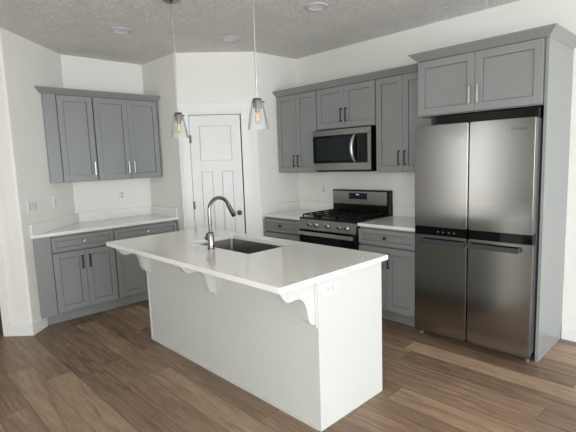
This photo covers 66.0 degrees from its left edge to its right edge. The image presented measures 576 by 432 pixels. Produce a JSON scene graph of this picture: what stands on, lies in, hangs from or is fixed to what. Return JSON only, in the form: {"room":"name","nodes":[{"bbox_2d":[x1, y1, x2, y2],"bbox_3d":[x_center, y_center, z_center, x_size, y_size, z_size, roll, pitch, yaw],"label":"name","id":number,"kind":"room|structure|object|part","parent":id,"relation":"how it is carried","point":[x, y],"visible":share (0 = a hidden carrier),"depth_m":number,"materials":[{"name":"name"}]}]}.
{"room":"kitchen","nodes":[
{"label":"kitchen","id":0,"kind":"room"},
{"bbox_2d":[0,163,18,323],"bbox_3d":[-3.200,-0.236,4.022,1.329,2.743,0.120,-2,7,1],"label":"wall","id":1,"kind":"structure","parent":0,"point":[4,232],"depth_m":4.03,"materials":[{"name":"paint"}]},
{"bbox_2d":[0,233,11,335],"bbox_3d":[-3.106,0.081,4.059,1.019,2.100,0.145,-2,7,1],"label":"trim","id":2,"kind":"structure","parent":1,"relation":"attached to","point":[4,303],"depth_m":4.07,"materials":[{"name":"white paint"}]},
{"bbox_2d":[11,323,34,335],"bbox_3d":[-2.459,1.053,4.109,0.206,0.115,0.014,-2,7,1],"label":"baseboard","id":3,"kind":"structure","parent":1,"relation":"attached to","point":[20,329],"depth_m":4.10,"materials":[{"name":"white paint"}]},
{"bbox_2d":[0,27,75,322],"bbox_3d":[-2.470,-0.318,4.472,0.120,2.743,1.050,-2,7,1],"label":"wall","id":4,"kind":"structure","parent":0,"point":[25,64],"depth_m":4.09,"materials":[{"name":"paint"}]},
{"bbox_2d":[26,200,37,213],"bbox_3d":[-2.402,-0.089,4.172,0.010,0.117,0.164,-2,7,1],"label":"light switch","id":5,"kind":"object","parent":4,"relation":"attached to","point":[32,206],"visible":1,"depth_m":4.16,"materials":[{"name":"white plastic"}]},
{"bbox_2d":[33,318,47,333],"bbox_3d":[-2.362,1.030,4.228,0.014,0.121,0.229,-2,7,1],"label":"baseboard","id":6,"kind":"structure","parent":4,"relation":"attached to","point":[40,324],"depth_m":4.21,"materials":[{"name":"white paint"}]},
{"bbox_2d":[30,214,76,235],"bbox_3d":[-2.383,0.079,4.547,0.020,0.102,0.850,-2,7,1],"label":"backsplash","id":7,"kind":"structure","parent":4,"relation":"attached to","point":[41,227],"depth_m":4.47,"materials":[{"name":"white stone"}]},
{"bbox_2d":[52,196,56,207],"bbox_3d":[-2.397,-0.144,4.564,0.011,0.117,0.072,-2,7,1],"label":"light switch","id":8,"kind":"object","parent":4,"relation":"attached to","point":[54,198],"visible":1,"depth_m":4.55,"materials":[{"name":"white plastic"}]},
{"bbox_2d":[60,54,151,221],"bbox_3d":[-1.609,-0.517,5.801,2.442,2.743,0.120,-9,10,-44],"label":"wall","id":9,"kind":"structure","parent":0,"point":[82,73],"depth_m":5.17,"materials":[{"name":"paint"}]},
{"bbox_2d":[41,93,97,182],"bbox_3d":[-2.344,-0.808,4.698,0.480,0.894,0.383,-9,10,-44],"label":"upper cabinet","id":10,"kind":"object","parent":9,"relation":"attached to","point":[68,119],"visible":1,"depth_m":4.58,"materials":[{"name":"grey paint"}]},
{"bbox_2d":[78,206,151,221],"bbox_3d":[-2.044,-0.030,5.318,0.904,0.102,0.019,-9,10,-44],"label":"backsplash","id":11,"kind":"structure","parent":9,"relation":"attached to","point":[126,212],"depth_m":5.28,"materials":[{"name":"white stone"}]},
{"bbox_2d":[119,190,124,199],"bbox_3d":[-2.000,-0.254,5.351,0.072,0.117,0.008,-9,10,-44],"label":"wall outlet","id":12,"kind":"object","parent":9,"relation":"attached to","point":[121,192],"visible":1,"depth_m":5.35,"materials":[{"name":"white plastic"}]},
{"bbox_2d":[91,97,160,180],"bbox_3d":[-1.905,-0.878,5.122,0.749,0.894,0.383,-9,10,-44],"label":"upper cabinet","id":13,"kind":"object","parent":9,"relation":"attached to","point":[125,130],"visible":0.98,"depth_m":4.99,"materials":[{"name":"grey paint"}]},
{"bbox_2d":[34,86,159,101],"bbox_3d":[-1.990,-1.301,4.749,1.326,0.058,0.068,-9,10,-44],"label":"crown molding","id":14,"kind":"structure","parent":13,"relation":"attached to","point":[41,89],"depth_m":4.69,"materials":[{"name":"grey paint"}]},
{"bbox_3d":[-1.932,-0.844,4.888,0.367,0.876,0.020,-9,10,-44],"label":"door","id":15,"kind":"part","parent":13,"relation":"part of","materials":[{"name":"grey paint"}]},
{"bbox_3d":[-1.669,-0.885,5.143,0.365,0.876,0.020,-9,10,-44],"label":"door","id":16,"kind":"part","parent":13,"relation":"part of","materials":[{"name":"grey paint"}]},
{"bbox_2d":[142,53,184,230],"bbox_3d":[-1.446,-0.466,5.353,0.090,2.743,0.752,-9,10,-44],"label":"wall","id":17,"kind":"structure","parent":0,"point":[158,75],"depth_m":5.18,"materials":[{"name":"paint"}]},
{"bbox_2d":[151,206,177,216],"bbox_3d":[-1.509,-0.059,5.401,0.019,0.102,0.605,-9,10,-44],"label":"backsplash","id":18,"kind":"structure","parent":17,"relation":"attached to","point":[167,211],"depth_m":5.37,"materials":[{"name":"white stone"}]},
{"bbox_2d":[173,52,261,235],"bbox_3d":[-0.780,-0.464,5.151,0.888,2.743,0.120,-3,7,-5],"label":"wall","id":19,"kind":"structure","parent":0,"point":[201,76],"depth_m":4.97,"materials":[{"name":"paint"}]},
{"bbox_2d":[178,100,253,234],"bbox_3d":[-0.797,-0.198,5.164,0.811,2.215,0.156,-3,7,-5],"label":"trim","id":20,"kind":"structure","parent":19,"relation":"attached to","point":[185,107],"depth_m":5.03,"materials":[{"name":"white paint"}]},
{"bbox_2d":[189,114,244,232],"bbox_3d":[-0.799,-0.121,5.114,0.576,2.050,0.099,-3,7,-5],"label":"door","id":21,"kind":"structure","parent":19,"relation":"in","point":[214,140],"depth_m":5.08,"materials":[{"name":"white paint"}]},
{"bbox_2d":[0,0,519,64],"bbox_3d":[-0.110,-1.453,1.451,6.150,0.100,14.200,-9,10,-44],"label":"ceiling","id":22,"kind":"structure","parent":0,"point":[79,28],"depth_m":3.90,"materials":[{"name":"white paint"}]},
{"bbox_2d":[110,27,131,33],"bbox_3d":[-1.503,-1.669,3.995,0.184,0.011,0.184,-9,10,-44],"label":"recessed light","id":23,"kind":"object","parent":22,"relation":"in","point":[121,30],"visible":1,"depth_m":3.99,"materials":[{"name":"white plastic"}]},
{"bbox_2d":[163,0,188,137],"bbox_3d":[-0.846,-1.103,3.337,0.136,1.016,0.136,-9,10,-44],"label":"pendant light","id":24,"kind":"object","parent":22,"relation":"hanging from","point":[178,116],"visible":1,"depth_m":3.35,"materials":[{"name":"silver metal"}]},
{"bbox_3d":[-0.849,-1.177,3.327,0.011,0.796,0.011,-9,10,-44],"label":"rod","id":25,"kind":"part","parent":24,"relation":"part of","materials":[{"name":"silver metal"}]},
{"bbox_2d":[174,112,184,123],"bbox_3d":[-0.840,-0.744,3.382,0.080,0.084,0.081,-9,10,-44],"label":"socket","id":26,"kind":"object","parent":24,"relation":"attached to","point":[178,116],"depth_m":3.36,"materials":[{"name":"metal"}]},
{"bbox_3d":[-0.831,-0.684,3.390,0.136,0.173,0.136,-9,10,-44],"label":"lamp shade","id":27,"kind":"part","parent":24,"relation":"part of","materials":[{"name":"clear glass"}]},
{"bbox_2d":[221,36,238,40],"bbox_3d":[-0.572,-1.750,4.378,0.184,0.011,0.184,-9,10,-44],"label":"recessed light","id":28,"kind":"object","parent":22,"relation":"in","point":[225,38],"visible":1,"depth_m":4.37,"materials":[{"name":"white plastic"}]},
{"bbox_2d":[248,0,268,129],"bbox_3d":[-0.203,-1.047,2.716,0.136,1.016,0.136,-9,10,-44],"label":"pendant light","id":29,"kind":"object","parent":22,"relation":"hanging from","point":[257,104],"visible":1,"depth_m":2.74,"materials":[{"name":"silver metal"}]},
{"bbox_3d":[-0.206,-1.121,2.707,0.011,0.796,0.011,-9,10,-44],"label":"rod","id":30,"kind":"part","parent":29,"relation":"part of","materials":[{"name":"silver metal"}]},
{"bbox_2d":[252,98,264,112],"bbox_3d":[-0.197,-0.688,2.761,0.080,0.084,0.081,-9,10,-44],"label":"socket","id":31,"kind":"object","parent":29,"relation":"attached to","point":[257,103],"depth_m":2.74,"materials":[{"name":"metal"}]},
{"bbox_3d":[-0.189,-0.629,2.769,0.136,0.173,0.136,-9,10,-44],"label":"lamp shade","id":32,"kind":"part","parent":29,"relation":"part of","materials":[{"name":"clear glass"}]},
{"bbox_2d":[305,2,327,10],"bbox_3d":[0.232,-1.673,3.547,0.184,0.011,0.184,-9,10,-44],"label":"recessed light","id":33,"kind":"object","parent":22,"relation":"in","point":[315,6],"visible":1,"depth_m":3.54,"materials":[{"name":"white plastic"}]},
{"bbox_2d":[254,52,299,235],"bbox_3d":[-0.140,-0.515,5.378,0.685,2.743,0.090,-9,10,-44],"label":"wall","id":34,"kind":"structure","parent":0,"point":[274,73],"depth_m":5.22,"materials":[{"name":"paint"}]},
{"bbox_2d":[263,201,299,213],"bbox_3d":[-0.073,-0.110,5.401,0.605,0.102,0.019,-9,10,-44],"label":"backsplash","id":35,"kind":"structure","parent":34,"relation":"attached to","point":[270,208],"depth_m":5.37,"materials":[{"name":"white stone"}]},
{"bbox_2d":[0,299,575,431],"bbox_3d":[-0.011,1.366,1.808,6.150,0.100,14.200,-9,10,-44],"label":"floor","id":36,"kind":"structure","parent":0,"point":[104,371],"depth_m":2.99,"materials":[{"name":"wood"}]},
{"bbox_2d":[33,228,118,324],"bbox_3d":[-2.300,0.588,4.672,0.758,0.884,0.665,-9,10,-44],"label":"base cabinet","id":37,"kind":"object","parent":36,"relation":"on","point":[76,273],"visible":0.94,"depth_m":4.44,"materials":[{"name":"grey paint"}]},
{"bbox_3d":[-2.154,0.644,4.415,0.298,0.584,0.020,-9,10,-44],"label":"door","id":38,"kind":"part","parent":37,"relation":"part of","materials":[{"name":"grey paint"}]},
{"bbox_3d":[-2.059,0.252,4.472,0.602,0.140,0.020,-9,10,-44],"label":"drawer","id":39,"kind":"part","parent":37,"relation":"part of","materials":[{"name":"grey paint"}]},
{"bbox_3d":[-1.938,0.610,4.624,0.300,0.584,0.020,-9,10,-44],"label":"door","id":40,"kind":"part","parent":37,"relation":"part of","materials":[{"name":"grey paint"}]},
{"bbox_2d":[112,220,176,306],"bbox_3d":[-1.761,0.503,5.192,0.749,0.884,0.665,-9,10,-44],"label":"base cabinet","id":41,"kind":"object","parent":36,"relation":"on","point":[131,278],"visible":0.44,"depth_m":4.87,"materials":[{"name":"grey paint"}]},
{"bbox_2d":[30,206,178,238],"bbox_3d":[-2.062,0.042,4.874,1.558,0.132,0.636,-9,10,-44],"label":"countertop","id":42,"kind":"structure","parent":41,"relation":"on","point":[107,219],"depth_m":4.96,"materials":[{"name":"white stone"}]},
{"bbox_3d":[-1.691,0.571,4.862,0.367,0.584,0.020,-9,10,-44],"label":"door","id":43,"kind":"part","parent":41,"relation":"part of","materials":[{"name":"grey paint"}]},
{"bbox_3d":[-1.572,0.175,4.942,0.735,0.140,0.020,-9,10,-44],"label":"drawer","id":44,"kind":"part","parent":41,"relation":"part of","materials":[{"name":"grey paint"}]},
{"bbox_2d":[116,249,381,431],"bbox_3d":[-0.402,0.697,3.288,0.864,0.884,2.008,-9,10,-44],"label":"kitchen island","id":45,"kind":"object","parent":36,"relation":"on","point":[315,358],"visible":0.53,"depth_m":2.77,"materials":[{"name":"white paint"}]},
{"bbox_3d":[-1.210,0.351,3.814,0.014,0.272,0.080,-9,10,-44],"label":"plate","id":46,"kind":"part","parent":45,"relation":"part of","materials":[{"name":"white paint"}]},
{"bbox_3d":[-1.004,0.617,4.085,0.607,0.884,0.020,-9,10,-44],"label":"panel","id":47,"kind":"part","parent":45,"relation":"part of","materials":[{"name":"white paint"}]},
{"bbox_3d":[-0.537,0.414,3.127,0.014,0.272,0.080,-9,10,-44],"label":"plate","id":48,"kind":"part","parent":45,"relation":"part of","materials":[{"name":"white paint"}]},
{"bbox_3d":[-0.517,0.715,3.177,0.016,0.884,1.968,-9,10,-44],"label":"panel","id":49,"kind":"part","parent":45,"relation":"part of","materials":[{"name":"white paint"}]},
{"bbox_2d":[106,227,387,293],"bbox_3d":[-0.430,0.244,3.225,0.943,0.030,2.085,-9,10,-44],"label":"island countertop","id":50,"kind":"structure","parent":45,"relation":"on","point":[294,265],"depth_m":2.83,"materials":[{"name":"white stone"}]},
{"bbox_2d":[205,196,235,249],"bbox_3d":[-0.496,0.039,3.249,0.260,0.375,0.089,-9,10,-44],"label":"faucet","id":51,"kind":"object","parent":50,"relation":"on","point":[209,237],"visible":1,"depth_m":3.16,"materials":[{"name":"silver metal"}]},
{"bbox_3d":[-0.501,-0.017,3.215,0.190,0.255,0.025,-9,10,-44],"label":"spout","id":52,"kind":"part","parent":51,"relation":"part of","materials":[{"name":"silver metal"}]},
{"bbox_2d":[200,238,282,253],"bbox_3d":[-0.367,0.334,3.398,0.435,0.193,0.752,-9,10,-44],"label":"sink","id":53,"kind":"object","parent":50,"relation":"in","point":[232,244],"visible":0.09,"depth_m":3.68,"materials":[{"name":"metal"}]},
{"bbox_3d":[0.129,0.477,2.447,0.014,0.272,0.080,-9,10,-44],"label":"plate","id":54,"kind":"part","parent":45,"relation":"part of","materials":[{"name":"white paint"}]},
{"bbox_2d":[322,280,336,296],"bbox_3d":[0.232,0.405,2.468,0.117,0.072,0.008,-9,10,-44],"label":"wall outlet","id":55,"kind":"object","parent":45,"relation":"attached to","point":[329,288],"visible":1,"depth_m":2.46,"materials":[{"name":"white plastic"}]},
{"bbox_3d":[0.384,0.747,2.668,0.607,0.884,0.020,-9,10,-44],"label":"panel","id":56,"kind":"part","parent":45,"relation":"part of","materials":[{"name":"white paint"}]},
{"bbox_2d":[264,217,299,241],"bbox_3d":[0.144,0.429,5.250,0.665,0.884,0.606,-9,10,-44],"label":"base cabinet","id":57,"kind":"object","parent":36,"relation":"on","point":[280,228],"visible":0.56,"depth_m":5.00,"materials":[{"name":"grey paint"}]},
{"bbox_3d":[-0.163,0.480,5.158,0.020,0.584,0.289,-9,10,-44],"label":"door","id":58,"kind":"part","parent":57,"relation":"part of","materials":[{"name":"grey paint"}]},
{"bbox_3d":[-0.073,0.115,5.005,0.020,0.140,0.586,-9,10,-44],"label":"drawer","id":59,"kind":"part","parent":57,"relation":"part of","materials":[{"name":"grey paint"}]},
{"bbox_3d":[0.042,0.499,4.948,0.020,0.584,0.293,-9,10,-44],"label":"door","id":60,"kind":"part","parent":57,"relation":"part of","materials":[{"name":"grey paint"}]},
{"bbox_2d":[262,200,332,219],"bbox_3d":[0.137,-0.076,5.195,0.634,0.132,0.609,-9,10,-44],"label":"countertop","id":61,"kind":"structure","parent":57,"relation":"on","point":[294,210],"depth_m":5.32,"materials":[{"name":"white stone"}]},
{"bbox_2d":[297,189,392,249],"bbox_3d":[0.603,0.331,4.725,0.690,1.178,0.756,-9,10,-44],"label":"gas range","id":62,"kind":"object","parent":36,"relation":"on","point":[338,226],"visible":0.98,"depth_m":4.62,"materials":[{"name":"silver metal"}]},
{"bbox_3d":[0.368,0.194,4.482,0.050,0.036,0.738,-9,10,-44],"label":"oven handle","id":63,"kind":"part","parent":62,"relation":"part of","materials":[{"name":"silver metal"}]},
{"bbox_3d":[0.394,0.439,4.530,0.004,0.517,0.738,-9,10,-44],"label":"oven glass","id":64,"kind":"part","parent":62,"relation":"part of","materials":[{"name":"black glass"}]},
{"bbox_3d":[0.407,0.440,4.543,0.033,0.571,0.754,-9,10,-44],"label":"oven door","id":65,"kind":"part","parent":62,"relation":"part of","materials":[{"name":"black ceramic"}]},
{"bbox_2d":[300,212,388,223],"bbox_3d":[0.590,0.010,4.683,0.570,0.017,0.756,-9,10,-44],"label":"cooktop","id":66,"kind":"object","parent":62,"relation":"in","point":[317,218],"depth_m":4.54,"materials":[{"name":"black metal"}]},
{"bbox_3d":[0.773,-0.199,4.851,0.009,0.146,0.726,-9,10,-44],"label":"control panel","id":67,"kind":"part","parent":62,"relation":"part of","materials":[{"name":"silver metal"}]},
{"bbox_2d":[359,226,414,326],"bbox_3d":[1.110,0.520,4.263,0.665,0.884,0.617,-9,10,-44],"label":"base cabinet","id":68,"kind":"object","parent":36,"relation":"on","point":[397,272],"visible":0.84,"depth_m":4.00,"materials":[{"name":"grey paint"}]},
{"bbox_3d":[0.798,0.570,4.176,0.020,0.584,0.301,-9,10,-44],"label":"door","id":69,"kind":"part","parent":68,"relation":"part of","materials":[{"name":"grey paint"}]},
{"bbox_2d":[358,206,414,231],"bbox_3d":[1.103,0.015,4.210,0.634,0.132,0.623,-9,10,-44],"label":"countertop","id":70,"kind":"structure","parent":68,"relation":"on","point":[403,218],"depth_m":4.24,"materials":[{"name":"white stone"}]},
{"bbox_3d":[0.891,0.205,4.020,0.020,0.140,0.605,-9,10,-44],"label":"drawer","id":71,"kind":"part","parent":68,"relation":"part of","materials":[{"name":"grey paint"}]},
{"bbox_3d":[1.011,0.590,3.959,0.020,0.584,0.301,-9,10,-44],"label":"door","id":72,"kind":"part","parent":68,"relation":"part of","materials":[{"name":"grey paint"}]},
{"bbox_2d":[415,107,543,361],"bbox_3d":[1.595,0.107,3.611,0.682,1.832,0.908,-9,10,-44],"label":"refrigerator","id":73,"kind":"object","parent":36,"relation":"on","point":[478,175],"visible":1,"depth_m":3.34,"materials":[{"name":"silver metal"}]},
{"bbox_3d":[1.259,0.570,3.650,0.070,0.832,0.445,-9,10,-44],"label":"door","id":74,"kind":"part","parent":73,"relation":"part of","materials":[{"name":"silver metal"}]},
{"bbox_3d":[1.228,-0.315,3.538,0.070,0.811,0.445,-9,10,-44],"label":"door","id":75,"kind":"part","parent":73,"relation":"part of","materials":[{"name":"silver metal"}]},
{"bbox_3d":[1.230,0.211,3.545,0.044,0.036,0.377,-9,10,-44],"label":"door handle","id":76,"kind":"part","parent":73,"relation":"part of","materials":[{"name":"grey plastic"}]},
{"bbox_3d":[1.504,0.237,3.265,0.044,0.036,0.375,-9,10,-44],"label":"door handle","id":77,"kind":"part","parent":73,"relation":"part of","materials":[{"name":"grey plastic"}]},
{"bbox_3d":[1.579,0.600,3.322,0.070,0.832,0.453,-9,10,-44],"label":"door","id":78,"kind":"part","parent":73,"relation":"part of","materials":[{"name":"silver metal"}]},
{"bbox_3d":[1.548,-0.285,3.210,0.070,0.811,0.453,-9,10,-44],"label":"door","id":79,"kind":"part","parent":73,"relation":"part of","materials":[{"name":"silver metal"}]},
{"bbox_2d":[535,36,573,361],"bbox_3d":[1.988,-0.100,3.309,0.587,2.292,0.021,-9,10,-44],"label":"panel","id":80,"kind":"object","parent":36,"relation":"on","point":[559,56],"visible":1,"depth_m":3.25,"materials":[{"name":"grey paint"}]},
{"bbox_2d":[240,0,575,333],"bbox_3d":[3.078,-0.285,2.665,0.120,2.743,11.166,-9,10,-44],"label":"wall","id":81,"kind":"structure","parent":0,"point":[392,50],"depth_m":4.27,"materials":[{"name":"paint"}]},
{"bbox_2d":[276,90,322,172],"bbox_3d":[0.205,-0.957,5.165,0.383,0.894,0.630,-9,10,-44],"label":"upper cabinet","id":82,"kind":"object","parent":81,"relation":"attached to","point":[296,113],"visible":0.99,"depth_m":5.05,"materials":[{"name":"grey paint"}]},
{"bbox_3d":[-0.008,-0.948,5.171,0.020,0.876,0.304,-9,10,-44],"label":"door","id":83,"kind":"part","parent":82,"relation":"part of","materials":[{"name":"grey paint"}]},
{"bbox_3d":[0.207,-0.927,4.951,0.020,0.876,0.306,-9,10,-44],"label":"door","id":84,"kind":"part","parent":82,"relation":"part of","materials":[{"name":"grey paint"}]},
{"bbox_2d":[299,200,332,209],"bbox_3d":[0.356,-0.126,5.406,0.019,0.102,0.609,-9,10,-44],"label":"backsplash","id":85,"kind":"structure","parent":81,"relation":"attached to","point":[313,205],"depth_m":5.41,"materials":[{"name":"white stone"}]},
{"bbox_2d":[321,184,325,193],"bbox_3d":[0.426,-0.318,5.314,0.008,0.117,0.072,-9,10,-44],"label":"wall outlet","id":86,"kind":"object","parent":81,"relation":"attached to","point":[323,187],"visible":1,"depth_m":5.31,"materials":[{"name":"white plastic"}]},
{"bbox_2d":[316,79,375,129],"bbox_3d":[0.685,-1.138,4.638,0.383,0.436,0.760,-9,10,-44],"label":"upper cabinet","id":87,"kind":"object","parent":81,"relation":"attached to","point":[349,105],"visible":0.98,"depth_m":4.50,"materials":[{"name":"grey paint"}]},
{"bbox_3d":[0.447,-1.131,4.669,0.020,0.418,0.372,-9,10,-44],"label":"door","id":88,"kind":"part","parent":87,"relation":"part of","materials":[{"name":"grey paint"}]},
{"bbox_3d":[0.540,-1.037,4.550,0.032,0.140,0.014,-9,10,-44],"label":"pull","id":89,"kind":"part","parent":87,"relation":"part of","materials":[{"name":"metal"}]},
{"bbox_2d":[313,125,376,171],"bbox_3d":[0.656,-0.696,4.679,0.463,0.446,0.754,-9,10,-44],"label":"microwave","id":90,"kind":"object","parent":87,"relation":"attached to","point":[351,149],"visible":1,"depth_m":4.51,"materials":[{"name":"silver metal"}]},
{"bbox_3d":[0.490,-0.697,4.628,0.028,0.280,0.592,-9,10,-44],"label":"door","id":91,"kind":"part","parent":90,"relation":"part of","materials":[{"name":"black glass"}]},
{"bbox_3d":[0.643,-0.675,4.409,0.068,0.278,0.033,-5,8,-25],"label":"handle","id":92,"kind":"part","parent":90,"relation":"part of","materials":[{"name":"silver metal"}]},
{"bbox_3d":[0.739,-0.673,4.373,0.028,0.280,0.119,-9,10,-44],"label":"control panel","id":93,"kind":"part","parent":90,"relation":"part of","materials":[{"name":"black glass"}]},
{"bbox_3d":[0.709,-1.106,4.401,0.020,0.418,0.372,-9,10,-44],"label":"door","id":94,"kind":"part","parent":87,"relation":"part of","materials":[{"name":"grey paint"}]},
{"bbox_2d":[393,206,414,216],"bbox_3d":[1.322,-0.035,4.420,0.019,0.102,0.623,-9,10,-44],"label":"backsplash","id":95,"kind":"structure","parent":81,"relation":"attached to","point":[405,211],"depth_m":4.54,"materials":[{"name":"white stone"}]},
{"bbox_2d":[376,72,437,171],"bbox_3d":[1.165,-0.867,4.185,0.383,0.894,0.588,-9,10,-44],"label":"upper cabinet","id":96,"kind":"object","parent":81,"relation":"attached to","point":[397,118],"visible":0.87,"depth_m":4.11,"materials":[{"name":"grey paint"}]},
{"bbox_3d":[0.957,-0.857,4.185,0.020,0.876,0.286,-9,10,-44],"label":"door","id":97,"kind":"part","parent":96,"relation":"part of","materials":[{"name":"grey paint"}]},
{"bbox_3d":[1.028,-0.540,4.125,0.032,0.140,0.014,-9,10,-44],"label":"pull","id":98,"kind":"part","parent":96,"relation":"part of","materials":[{"name":"metal"}]},
{"bbox_3d":[1.072,-0.536,4.080,0.032,0.140,0.014,-9,10,-44],"label":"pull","id":99,"kind":"part","parent":96,"relation":"part of","materials":[{"name":"metal"}]},
{"bbox_3d":[1.159,-0.838,3.979,0.020,0.876,0.286,-9,10,-44],"label":"door","id":100,"kind":"part","parent":96,"relation":"part of","materials":[{"name":"grey paint"}]},
{"bbox_2d":[418,37,546,118],"bbox_3d":[1.601,-1.044,3.520,0.636,0.447,0.941,-9,10,-44],"label":"upper cabinet","id":101,"kind":"object","parent":81,"relation":"attached to","point":[510,76],"visible":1,"depth_m":3.28,"materials":[{"name":"grey paint"}]},
{"bbox_2d":[272,23,575,96],"bbox_3d":[0.919,-1.341,4.163,0.655,0.080,3.007,-9,10,-44],"label":"crown molding","id":102,"kind":"structure","parent":101,"relation":"attached to","point":[555,30],"depth_m":3.39,"materials":[{"name":"grey paint"}]},
{"bbox_3d":[1.241,-1.025,3.497,0.020,0.429,0.466,-9,10,-44],"label":"door","id":103,"kind":"part","parent":101,"relation":"part of","materials":[{"name":"grey paint"}]},
{"bbox_3d":[1.367,-0.916,3.346,0.032,0.140,0.014,-9,10,-44],"label":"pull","id":104,"kind":"part","parent":101,"relation":"part of","materials":[{"name":"silver metal"}]},
{"bbox_3d":[1.411,-0.912,3.301,0.032,0.140,0.014,-9,10,-44],"label":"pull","id":105,"kind":"part","parent":101,"relation":"part of","materials":[{"name":"silver metal"}]},
{"bbox_3d":[1.566,-0.995,3.164,0.020,0.429,0.462,-9,10,-44],"label":"door","id":106,"kind":"part","parent":101,"relation":"part of","materials":[{"name":"grey paint"}]},
{"bbox_2d":[561,325,575,341],"bbox_3d":[4.566,1.166,1.261,0.014,0.115,6.655,-9,10,-44],"label":"baseboard","id":107,"kind":"structure","parent":81,"relation":"attached to","point":[568,332],"depth_m":3.59,"materials":[{"name":"white paint"}]}
]}

